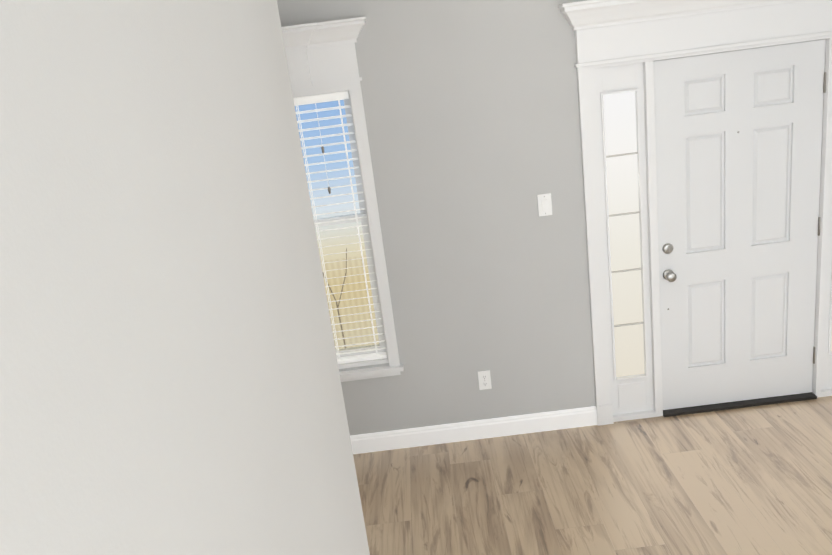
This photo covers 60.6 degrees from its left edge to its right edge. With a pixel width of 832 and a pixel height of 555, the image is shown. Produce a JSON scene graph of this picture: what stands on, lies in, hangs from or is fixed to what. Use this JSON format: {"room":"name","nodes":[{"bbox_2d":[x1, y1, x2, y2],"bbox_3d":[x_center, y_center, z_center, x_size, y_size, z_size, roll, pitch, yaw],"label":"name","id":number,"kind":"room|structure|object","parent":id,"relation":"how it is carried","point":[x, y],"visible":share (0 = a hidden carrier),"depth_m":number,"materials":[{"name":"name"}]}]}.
{"room":"entryway","nodes":[
{"label":"entryway","id":0,"kind":"room"},
{"bbox_2d":[0,0,369,554],"bbox_3d":[-0.843,1.005,-0.218,1.367,2.776,4.575,-7,17,1],"label":"wall","id":1,"kind":"structure","parent":0,"point":[170,382],"depth_m":0.74,"materials":[{"name":"grey paint"}]},
{"bbox_2d":[277,0,595,435],"bbox_3d":[0.665,-0.442,3.971,4.581,2.776,0.200,-7,17,1],"label":"wall","id":2,"kind":"structure","parent":0,"point":[472,113],"depth_m":3.87,"materials":[{"name":"grey paint"}]},
{"bbox_2d":[281,17,403,381],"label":"window","id":3,"kind":"structure","parent":2,"relation":"in","point":[348,264],"depth_m":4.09,"materials":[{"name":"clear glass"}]},
{"bbox_2d":[293,91,386,363],"bbox_3d":[-0.558,-0.219,3.943,0.595,1.510,0.070,-7,17,1],"label":"window blinds","id":4,"kind":"object","parent":3,"relation":"attached to","point":[338,96],"visible":0.5,"depth_m":3.87,"materials":[{"name":"white plastic"}]},
{"bbox_2d":[350,406,596,453],"bbox_3d":[-0.085,0.965,4.261,2.336,0.118,0.016,-7,17,1],"label":"baseboard","id":5,"kind":"structure","parent":2,"relation":"attached to","point":[475,430],"depth_m":4.22,"materials":[{"name":"white wood"}]},
{"bbox_2d":[478,370,491,389],"bbox_3d":[0.402,0.601,4.166,0.072,0.116,0.008,-7,17,1],"label":"electrical outlet","id":6,"kind":"object","parent":2,"relation":"attached to","point":[484,378],"visible":1,"depth_m":4.16,"materials":[{"name":"white plastic"}]},
{"bbox_2d":[537,193,551,216],"bbox_3d":[0.701,-0.394,3.875,0.074,0.120,0.012,-7,17,1],"label":"light switch","id":7,"kind":"object","parent":2,"relation":"attached to","point":[544,205],"visible":1,"depth_m":3.87,"materials":[{"name":"white plastic"}]},
{"bbox_2d":[558,0,831,425],"bbox_3d":[1.794,-0.356,3.908,1.880,2.374,0.257,-7,17,1],"label":"door frame","id":8,"kind":"structure","parent":2,"relation":"attached to","point":[622,46],"depth_m":3.85,"materials":[{"name":"white painted wood"},{"name":"glass"}]},
{"bbox_2d":[653,39,825,409],"bbox_3d":[1.804,-0.214,3.977,0.910,2.024,0.114,-7,17,1],"label":"door","id":9,"kind":"structure","parent":8,"relation":"in","point":[738,134],"depth_m":3.96,"materials":[{"name":"white painted wood"},{"name":"metal"}]},
{"bbox_2d":[353,396,831,554],"bbox_3d":[0.906,1.860,1.224,4.581,0.100,6.785,-7,17,1],"label":"floor","id":10,"kind":"structure","parent":0,"point":[755,480],"depth_m":3.64,"materials":[{"name":"brown wood"}]}
]}

